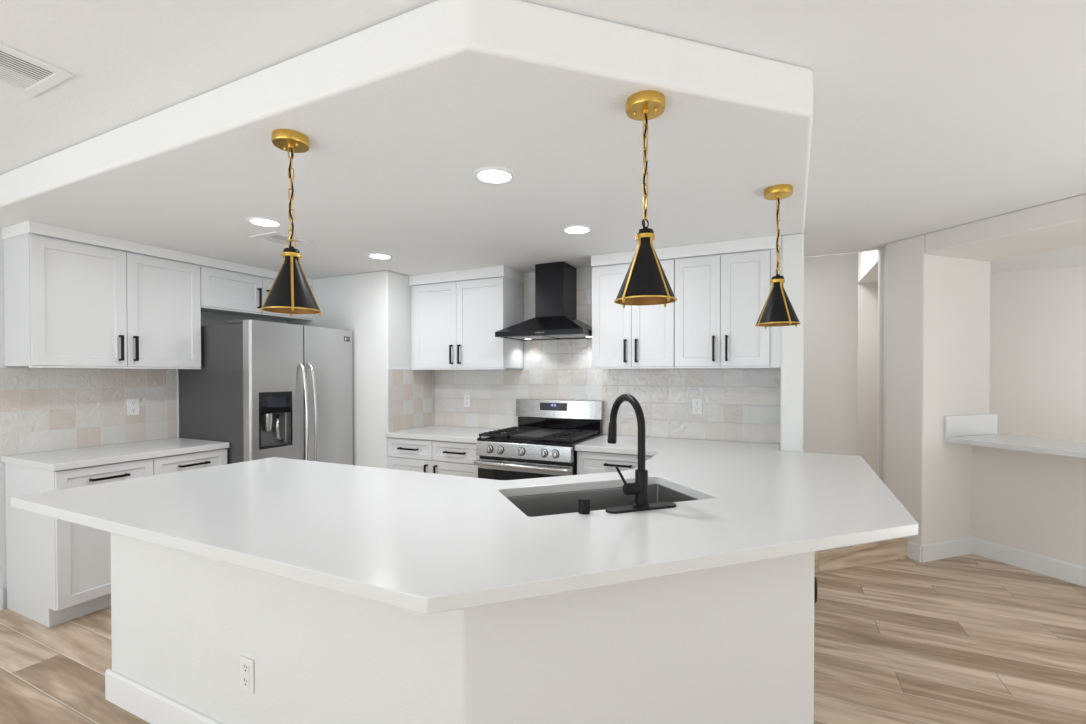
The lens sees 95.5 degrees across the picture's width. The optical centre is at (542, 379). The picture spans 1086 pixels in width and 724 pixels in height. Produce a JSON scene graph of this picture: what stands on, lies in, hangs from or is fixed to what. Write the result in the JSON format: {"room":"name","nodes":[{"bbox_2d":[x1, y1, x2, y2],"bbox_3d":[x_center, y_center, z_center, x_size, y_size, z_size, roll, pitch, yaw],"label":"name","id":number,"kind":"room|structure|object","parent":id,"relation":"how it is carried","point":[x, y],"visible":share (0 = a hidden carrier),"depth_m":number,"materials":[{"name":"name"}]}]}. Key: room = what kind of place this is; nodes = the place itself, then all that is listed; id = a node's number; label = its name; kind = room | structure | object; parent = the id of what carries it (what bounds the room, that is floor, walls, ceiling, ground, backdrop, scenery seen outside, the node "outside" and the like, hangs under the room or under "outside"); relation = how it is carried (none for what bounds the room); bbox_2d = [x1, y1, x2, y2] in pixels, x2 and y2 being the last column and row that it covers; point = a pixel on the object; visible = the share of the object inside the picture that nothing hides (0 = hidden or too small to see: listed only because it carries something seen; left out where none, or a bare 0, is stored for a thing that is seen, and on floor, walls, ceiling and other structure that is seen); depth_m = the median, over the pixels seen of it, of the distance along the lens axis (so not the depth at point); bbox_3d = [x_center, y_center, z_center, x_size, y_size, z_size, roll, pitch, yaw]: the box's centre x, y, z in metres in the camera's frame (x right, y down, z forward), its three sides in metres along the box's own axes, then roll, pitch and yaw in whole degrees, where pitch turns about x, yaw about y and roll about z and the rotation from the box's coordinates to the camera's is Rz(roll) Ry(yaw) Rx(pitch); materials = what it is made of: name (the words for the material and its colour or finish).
{"room":"kitchen","nodes":[
{"label":"kitchen","id":0,"kind":"room"},
{"bbox_2d":[0,227,286,608],"bbox_3d":[-4.370,0.177,0.631,0.120,2.430,10.400,0,1,25],"label":"wall","id":1,"kind":"structure","parent":0,"point":[207,318],"depth_m":2.94,"materials":[{"name":"white paint"}]},
{"bbox_2d":[0,588,2,609],"bbox_3d":[-4.852,1.341,-0.532,0.014,0.128,7.662,0,1,25],"label":"baseboard","id":2,"kind":"structure","parent":1,"relation":"attached to","point":[1,589],"depth_m":2.92,"materials":[{"name":"white wood"}]},
{"bbox_2d":[0,368,177,455],"bbox_3d":[-3.012,0.188,3.350,0.010,0.522,0.953,0,1,25],"label":"backsplash","id":3,"kind":"structure","parent":1,"relation":"attached to","point":[42,409],"depth_m":3.25,"materials":[{"name":"beige tile"}]},
{"bbox_2d":[127,399,138,414],"bbox_3d":[-2.924,0.196,3.516,0.008,0.116,0.072,0,1,25],"label":"outlet","id":4,"kind":"object","parent":3,"relation":"attached to","point":[132,404],"visible":1,"depth_m":3.51,"materials":[{"name":"white plastic"}]},
{"bbox_2d":[3,233,200,368],"bbox_3d":[-2.841,-0.453,3.265,0.388,0.763,0.911,0,1,25],"label":"upper cabinet","id":5,"kind":"object","parent":1,"relation":"attached to","point":[68,304],"visible":1,"depth_m":3.06,"materials":[{"name":"white wood"}]},
{"bbox_2d":[2,220,312,285],"bbox_3d":[-2.652,-0.873,3.700,0.354,0.067,1.879,0,1,25],"label":"crown molding","id":6,"kind":"structure","parent":5,"relation":"attached to","point":[32,227],"depth_m":3.20,"materials":[{"name":"white wood"}]},
{"bbox_2d":[177,369,178,436],"bbox_3d":[-2.805,0.184,3.785,0.014,0.522,0.009,0,1,25],"label":"trim","id":7,"kind":"structure","parent":1,"relation":"attached to","point":[177,369],"depth_m":3.78,"materials":[{"name":"white"}]},
{"bbox_2d":[199,265,311,320],"bbox_3d":[-2.440,-0.688,4.109,0.388,0.310,0.962,0,1,25],"label":"upper cabinet","id":8,"kind":"object","parent":1,"relation":"attached to","point":[222,291],"visible":0.69,"depth_m":3.87,"materials":[{"name":"white wood"}]},
{"bbox_2d":[287,270,410,468],"bbox_3d":[-1.720,0.216,4.655,1.230,2.266,0.620,0,1,25],"label":"wall","id":9,"kind":"structure","parent":0,"point":[376,306],"depth_m":4.22,"materials":[{"name":"white paint"}]},
{"bbox_2d":[386,369,411,431],"bbox_3d":[-1.164,0.172,4.378,0.012,0.531,0.623,0,1,25],"label":"trim","id":10,"kind":"structure","parent":9,"relation":"attached to","point":[387,370],"depth_m":4.10,"materials":[{"name":"white"}]},
{"bbox_2d":[389,370,433,431],"bbox_3d":[-1.162,0.176,4.385,0.010,0.522,0.609,0,1,25],"label":"backsplash","id":11,"kind":"structure","parent":9,"relation":"attached to","point":[411,392],"depth_m":4.36,"materials":[{"name":"beige tile"}]},
{"bbox_2d":[0,0,812,278],"bbox_3d":[-0.742,-0.984,3.109,4.313,0.164,2.795,0,1,25],"label":"ceiling","id":12,"kind":"structure","parent":0,"point":[398,115],"depth_m":1.96,"materials":[{"name":"white paint"}]},
{"bbox_2d":[246,217,282,227],"bbox_3d":[-1.587,-0.895,2.811,0.184,0.007,0.184,0,1,25],"label":"recessed light","id":13,"kind":"object","parent":12,"relation":"in","point":[259,221],"visible":1,"depth_m":2.80,"materials":[{"name":"white"}]},
{"bbox_2d":[249,231,312,246],"bbox_3d":[-1.677,-0.898,3.165,0.255,0.008,0.265,0,1,25],"label":"ceiling vent","id":14,"kind":"object","parent":12,"relation":"in","point":[278,238],"visible":0.97,"depth_m":3.15,"materials":[{"name":"white metal"}]},
{"bbox_2d":[260,129,321,316],"bbox_3d":[-0.924,-0.564,1.810,0.197,0.649,0.197,0,1,25],"label":"pendant light","id":15,"kind":"object","parent":12,"relation":"hanging from","point":[291,293],"visible":1,"depth_m":1.78,"materials":[{"name":"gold metal"}]},
{"bbox_2d":[367,253,392,259],"bbox_3d":[-1.198,-0.903,3.622,0.184,0.007,0.184,0,1,25],"label":"recessed light","id":16,"kind":"object","parent":12,"relation":"in","point":[382,256],"visible":1,"depth_m":3.62,"materials":[{"name":"white"}]},
{"bbox_2d":[473,167,514,184],"bbox_3d":[-0.212,-0.889,2.158,0.184,0.007,0.184,0,1,25],"label":"recessed light","id":17,"kind":"object","parent":12,"relation":"in","point":[488,175],"visible":1,"depth_m":2.15,"materials":[{"name":"white"}]},
{"bbox_2d":[562,225,591,234],"bbox_3d":[0.204,-0.898,2.964,0.184,0.007,0.184,0,1,25],"label":"recessed light","id":18,"kind":"object","parent":12,"relation":"in","point":[573,229],"visible":1,"depth_m":2.95,"materials":[{"name":"white"}]},
{"bbox_2d":[614,90,676,307],"bbox_3d":[0.327,-0.563,1.574,0.197,0.649,0.197,0,1,25],"label":"pendant light","id":19,"kind":"object","parent":12,"relation":"hanging from","point":[645,282],"visible":1,"depth_m":1.54,"materials":[{"name":"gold metal"}]},
{"bbox_2d":[755,184,800,328],"bbox_3d":[1.106,-0.571,2.322,0.197,0.649,0.197,0,1,25],"label":"pendant light","id":20,"kind":"object","parent":12,"relation":"hanging from","point":[778,310],"visible":1,"depth_m":2.29,"materials":[{"name":"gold metal"}]},
{"bbox_2d":[110,532,814,723],"bbox_3d":[0.014,0.936,2.050,3.580,0.876,1.252,0,1,-15],"label":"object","id":21,"kind":"structure","parent":0,"point":[731,644],"depth_m":1.59,"materials":[{"name":"white"}]},
{"bbox_2d":[105,669,222,723],"bbox_3d":[-1.046,1.314,1.729,1.840,0.128,0.014,0,1,25],"label":"baseboard","id":22,"kind":"structure","parent":21,"relation":"attached to","point":[142,701],"depth_m":1.98,"materials":[{"name":"white wood"}]},
{"bbox_2d":[240,656,253,693],"bbox_3d":[-1.038,1.033,1.725,0.072,0.116,0.008,0,1,25],"label":"outlet","id":23,"kind":"object","parent":21,"relation":"attached to","point":[246,664],"visible":1,"depth_m":1.72,"materials":[{"name":"white plastic"}]},
{"bbox_2d":[243,663,248,673],"bbox_3d":[-1.039,1.009,1.722,0.034,0.031,0.002,0,1,25],"label":"socket","id":24,"kind":"object","parent":23,"relation":"attached to","point":[245,665],"depth_m":1.72,"materials":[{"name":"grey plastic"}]},
{"bbox_2d":[243,676,248,686],"bbox_3d":[-1.039,1.057,1.723,0.034,0.031,0.002,0,1,25],"label":"socket","id":25,"kind":"object","parent":23,"relation":"attached to","point":[245,678],"depth_m":1.72,"materials":[{"name":"white plastic"}]},
{"bbox_2d":[814,577,816,603],"bbox_3d":[1.003,0.774,1.813,0.012,0.096,0.096,0,1,25],"label":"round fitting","id":26,"kind":"object","parent":21,"relation":"attached to","point":[815,578],"visible":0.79,"depth_m":1.78,"materials":[{"name":"black metal"}]},
{"bbox_2d":[0,0,1085,271],"bbox_3d":[-0.001,-1.080,-0.011,8.600,0.090,13.200,0,1,25],"label":"ceiling","id":27,"kind":"structure","parent":0,"point":[929,116],"depth_m":1.69,"materials":[{"name":"white paint"}]},
{"bbox_2d":[0,43,73,96],"bbox_3d":[-1.868,-1.045,1.510,0.303,0.008,0.552,0,1,25],"label":"ceiling vent","id":28,"kind":"object","parent":27,"relation":"in","point":[24,73],"visible":1,"depth_m":1.68,"materials":[{"name":"white metal"}]},
{"bbox_2d":[0,553,1085,723],"bbox_3d":[0.023,1.434,0.060,8.600,0.080,13.300,0,1,25],"label":"floor","id":29,"kind":"structure","parent":0,"point":[971,638],"depth_m":2.47,"materials":[{"name":"brown wood"}]},
{"bbox_2d":[5,458,152,626],"bbox_3d":[-2.809,0.929,3.012,0.668,0.875,0.465,0,1,25],"label":"base cabinet","id":30,"kind":"object","parent":29,"relation":"on","point":[58,571],"visible":0.51,"depth_m":2.80,"materials":[{"name":"white wood"}]},
{"bbox_2d":[1,438,228,470],"bbox_3d":[-2.724,0.469,3.215,0.650,0.038,0.943,0,1,25],"label":"countertop","id":31,"kind":"structure","parent":30,"relation":"on","point":[55,460],"depth_m":3.05,"materials":[{"name":"white stone"}]},
{"bbox_2d":[152,448,226,474],"bbox_3d":[-2.611,0.925,3.430,0.668,0.875,0.460,0,1,25],"label":"drawer","id":32,"kind":"object","parent":29,"relation":"on","point":[203,459],"visible":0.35,"depth_m":3.28,"materials":[{"name":"white wood"}]},
{"bbox_2d":[180,319,352,464],"bbox_3d":[-2.166,0.465,3.985,0.919,1.782,0.913,0,1,25],"label":"refrigerator","id":33,"kind":"object","parent":29,"relation":"on","point":[265,389],"visible":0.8,"depth_m":3.65,"materials":[{"name":"grey metal"}]},
{"bbox_2d":[388,437,478,477],"bbox_3d":[-0.756,0.915,4.178,0.917,0.875,0.668,0,1,25],"label":"base cabinet","id":34,"kind":"object","parent":29,"relation":"on","point":[417,455],"visible":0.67,"depth_m":3.90,"materials":[{"name":"white wood"}]},
{"bbox_2d":[385,425,498,442],"bbox_3d":[-0.753,0.458,4.184,0.924,0.038,0.650,0,1,25],"label":"countertop","id":35,"kind":"structure","parent":34,"relation":"on","point":[435,432],"depth_m":4.02,"materials":[{"name":"white stone"}]},
{"bbox_2d":[473,399,603,479],"bbox_3d":[-0.015,0.753,3.766,0.764,1.166,0.747,0,1,25],"label":"gas range","id":36,"kind":"object","parent":29,"relation":"on","point":[546,437],"visible":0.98,"depth_m":3.59,"materials":[{"name":"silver metal"}]},
{"bbox_2d":[477,432,599,446],"bbox_3d":[-0.019,0.441,3.753,0.758,0.021,0.600,0,1,25],"label":"cooktop","id":37,"kind":"object","parent":36,"relation":"in","point":[513,441],"depth_m":3.51,"materials":[{"name":"black metal"}]},
{"bbox_2d":[577,451,652,474],"bbox_3d":[0.644,0.921,3.515,0.635,0.874,0.668,0,1,25],"label":"base cabinet","id":38,"kind":"object","parent":29,"relation":"on","point":[588,462],"visible":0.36,"depth_m":3.30,"materials":[{"name":"white wood"}]},
{"bbox_3d":[-0.543,0.932,2.602,1.950,0.874,1.779,0,1,25],"label":"cabinet","id":39,"kind":"object","parent":29,"relation":"on","visible":0},
{"bbox_2d":[11,435,917,614],"bbox_3d":[-0.036,0.474,2.576,3.175,0.038,2.920,0,1,25],"label":"countertop","id":40,"kind":"structure","parent":39,"relation":"on","point":[420,542],"depth_m":1.62,"materials":[{"name":"white stone"}]},
{"bbox_2d":[578,497,589,513],"bbox_3d":[0.143,0.438,1.712,0.041,0.050,0.041,0,1,25],"label":"cap","id":41,"kind":"object","parent":40,"relation":"on","point":[583,502],"visible":1,"depth_m":1.70,"materials":[{"name":"black metal"}]},
{"bbox_2d":[506,484,698,516],"bbox_3d":[0.247,0.622,1.996,0.802,0.245,0.452,0,1,-20],"label":"sink","id":42,"kind":"object","parent":40,"relation":"in","point":[600,499],"visible":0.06,"depth_m":2.19,"materials":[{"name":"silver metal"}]},
{"bbox_2d":[605,394,675,513],"bbox_3d":[0.302,0.258,1.806,0.298,0.408,0.253,0,1,42],"label":"kitchen faucet","id":43,"kind":"object","parent":40,"relation":"on","point":[639,488],"visible":1,"depth_m":1.75,"materials":[{"name":"black metal"}]},
{"bbox_2d":[633,469,649,508],"bbox_3d":[0.352,0.389,1.762,0.060,0.131,0.060,0,1,25],"label":"faucet","id":44,"kind":"object","parent":43,"relation":"on","point":[640,487],"depth_m":1.74,"materials":[{"name":"black metal"}]},
{"bbox_2d":[500,266,773,443],"bbox_3d":[-0.193,0.136,4.341,4.260,2.430,0.120,0,1,25],"label":"wall","id":45,"kind":"structure","parent":0,"point":[589,266],"depth_m":3.74,"materials":[{"name":"white paint"}]},
{"bbox_2d":[413,277,523,369],"bbox_3d":[-0.661,-0.456,4.275,0.910,0.745,0.388,0,1,25],"label":"upper cabinet","id":46,"kind":"object","parent":45,"relation":"attached to","point":[456,323],"visible":1,"depth_m":4.11,"materials":[{"name":"white wood"}]},
{"bbox_2d":[411,286,414,369],"bbox_3d":[-1.080,-0.459,4.508,0.046,0.743,0.325,0,1,25],"label":"trim","id":47,"kind":"structure","parent":46,"relation":"attached to","point":[412,321],"depth_m":4.37,"materials":[{"name":"white wood"}]},
{"bbox_2d":[409,265,523,285],"bbox_3d":[-0.673,-0.872,4.295,0.961,0.085,0.354,0,1,25],"label":"crown molding","id":48,"kind":"structure","parent":46,"relation":"attached to","point":[495,271],"depth_m":4.11,"materials":[{"name":"white wood"}]},
{"bbox_2d":[495,261,591,340],"bbox_3d":[0.060,-0.618,3.863,0.724,0.579,0.491,0,1,25],"label":"range hood","id":49,"kind":"object","parent":45,"relation":"attached to","point":[555,318],"visible":0.91,"depth_m":3.82,"materials":[{"name":"black metal"}]},
{"bbox_2d":[434,267,779,443],"bbox_3d":[0.306,-0.236,4.029,2.946,1.351,0.010,0,1,25],"label":"backsplash","id":50,"kind":"structure","parent":45,"relation":"attached to","point":[739,404],"depth_m":3.90,"materials":[{"name":"white tile"}]},
{"bbox_2d":[464,394,470,406],"bbox_3d":[-0.693,0.195,4.496,0.072,0.116,0.008,0,1,25],"label":"outlet","id":51,"kind":"object","parent":50,"relation":"attached to","point":[467,397],"visible":1,"depth_m":4.49,"materials":[{"name":"white plastic"}]},
{"bbox_2d":[692,398,701,413],"bbox_3d":[1.134,0.199,3.631,0.072,0.116,0.008,0,1,25],"label":"outlet","id":52,"kind":"object","parent":50,"relation":"attached to","point":[696,403],"visible":1,"depth_m":3.63,"materials":[{"name":"white plastic"}]},
{"bbox_2d":[592,259,674,368],"bbox_3d":[0.693,-0.454,3.634,0.595,0.752,0.388,0,1,25],"label":"upper cabinet","id":53,"kind":"object","parent":45,"relation":"attached to","point":[629,337],"visible":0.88,"depth_m":3.50,"materials":[{"name":"white wood"}]},
{"bbox_2d":[591,235,780,266],"bbox_3d":[0.996,-0.868,3.506,1.256,0.078,0.354,0,1,25],"label":"crown molding","id":54,"kind":"structure","parent":53,"relation":"attached to","point":[768,242],"depth_m":3.29,"materials":[{"name":"white wood"}]},
{"bbox_2d":[674,249,769,367],"bbox_3d":[1.232,-0.452,3.379,0.594,0.752,0.388,0,1,25],"label":"upper cabinet","id":55,"kind":"object","parent":45,"relation":"attached to","point":[721,298],"visible":0.98,"depth_m":3.23,"materials":[{"name":"white wood"}]},
{"bbox_2d":[770,248,780,367],"bbox_3d":[1.540,-0.452,3.263,0.061,0.750,0.335,0,1,25],"label":"trim","id":56,"kind":"structure","parent":55,"relation":"attached to","point":[775,332],"depth_m":3.11,"materials":[{"name":"white wood"}]},
{"bbox_2d":[780,233,803,451],"bbox_3d":[1.649,0.227,3.277,0.127,2.266,0.470,0,1,25],"label":"wall column","id":57,"kind":"structure","parent":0,"point":[792,245],"depth_m":3.06,"materials":[{"name":"white paint"}]},
{"bbox_2d":[803,252,857,455],"bbox_3d":[1.690,0.130,4.712,2.226,2.430,0.100,0,1,25],"label":"wall","id":58,"kind":"structure","parent":0,"point":[830,281],"depth_m":4.27,"materials":[{"name":"white paint"}]},
{"bbox_2d":[815,538,904,551],"bbox_3d":[2.363,1.278,4.654,3.500,0.134,2.790,0,1,25],"label":"floor","id":59,"kind":"structure","parent":0,"point":[895,539],"depth_m":3.67,"materials":[{"name":"brown wood"}]},
{"bbox_2d":[815,539,908,572],"bbox_3d":[2.269,1.288,3.586,1.148,0.137,0.014,0,1,-18],"label":"step","id":60,"kind":"structure","parent":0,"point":[892,550],"depth_m":3.60,"materials":[{"name":"brown wood"}]},
{"bbox_2d":[858,250,877,282],"bbox_3d":[3.412,-1.311,4.722,0.480,0.490,1.520,0,1,25],"label":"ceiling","id":61,"kind":"structure","parent":0,"point":[867,260],"depth_m":5.05,"materials":[{"name":"white paint"}]},
{"bbox_2d":[877,248,884,480],"bbox_3d":[2.855,-0.099,4.080,0.130,2.900,0.100,0,1,25],"label":"wall","id":62,"kind":"structure","parent":0,"point":[881,252],"depth_m":4.06,"materials":[{"name":"white paint"}]},
{"bbox_2d":[883,234,989,544],"bbox_3d":[3.126,0.137,3.938,0.781,2.430,0.336,0,1,-20],"label":"wall pillar","id":63,"kind":"structure","parent":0,"point":[937,307],"depth_m":3.76,"materials":[{"name":"white paint"}]},
{"bbox_2d":[906,541,920,561],"bbox_3d":[2.757,1.290,3.793,0.014,0.128,0.290,0,1,-18],"label":"baseboard","id":64,"kind":"structure","parent":63,"relation":"attached to","point":[913,550],"depth_m":3.70,"materials":[{"name":"white"}]},
{"bbox_2d":[921,536,971,562],"bbox_3d":[3.075,1.290,3.745,0.567,0.128,0.014,0,1,-20],"label":"baseboard","id":65,"kind":"structure","parent":63,"relation":"attached to","point":[961,546],"depth_m":3.73,"materials":[{"name":"white wood"}]},
{"bbox_2d":[809,252,1085,473],"bbox_3d":[3.976,-0.153,5.364,6.000,2.980,0.100,0,1,25],"label":"wall","id":66,"kind":"structure","parent":0,"point":[1037,371],"depth_m":4.90,"materials":[{"name":"white paint"}]},
{"bbox_2d":[925,194,1085,261],"bbox_3d":[3.801,-0.984,2.030,0.776,0.150,3.690,0,1,-20],"label":"wall header","id":67,"kind":"structure","parent":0,"point":[1060,224],"depth_m":3.27,"materials":[{"name":"white paint"}]},
{"bbox_2d":[971,445,1085,566],"bbox_3d":[4.066,0.929,2.139,0.221,0.881,3.700,0,1,-20],"label":"wall","id":68,"kind":"structure","parent":0,"point":[1032,502],"depth_m":3.49,"materials":[{"name":"white paint"}]},
{"bbox_2d":[944,414,996,436],"bbox_3d":[3.321,0.354,3.821,0.610,0.159,0.018,0,1,-20],"label":"backsplash","id":69,"kind":"structure","parent":68,"relation":"attached to","point":[980,424],"depth_m":3.80,"materials":[{"name":"white stone"}]},
{"bbox_2d":[944,434,1085,457],"bbox_3d":[3.938,0.470,2.099,0.610,0.038,3.680,0,1,-20],"label":"countertop","id":70,"kind":"structure","parent":68,"relation":"on","point":[1077,449],"depth_m":3.42,"materials":[{"name":"white stone"}]},
{"bbox_2d":[972,537,1085,586],"bbox_3d":[3.990,1.307,2.009,0.014,0.128,3.900,0,1,-20],"label":"baseboard","id":71,"kind":"structure","parent":68,"relation":"attached to","point":[1058,569],"depth_m":3.48,"materials":[{"name":"white wood"}]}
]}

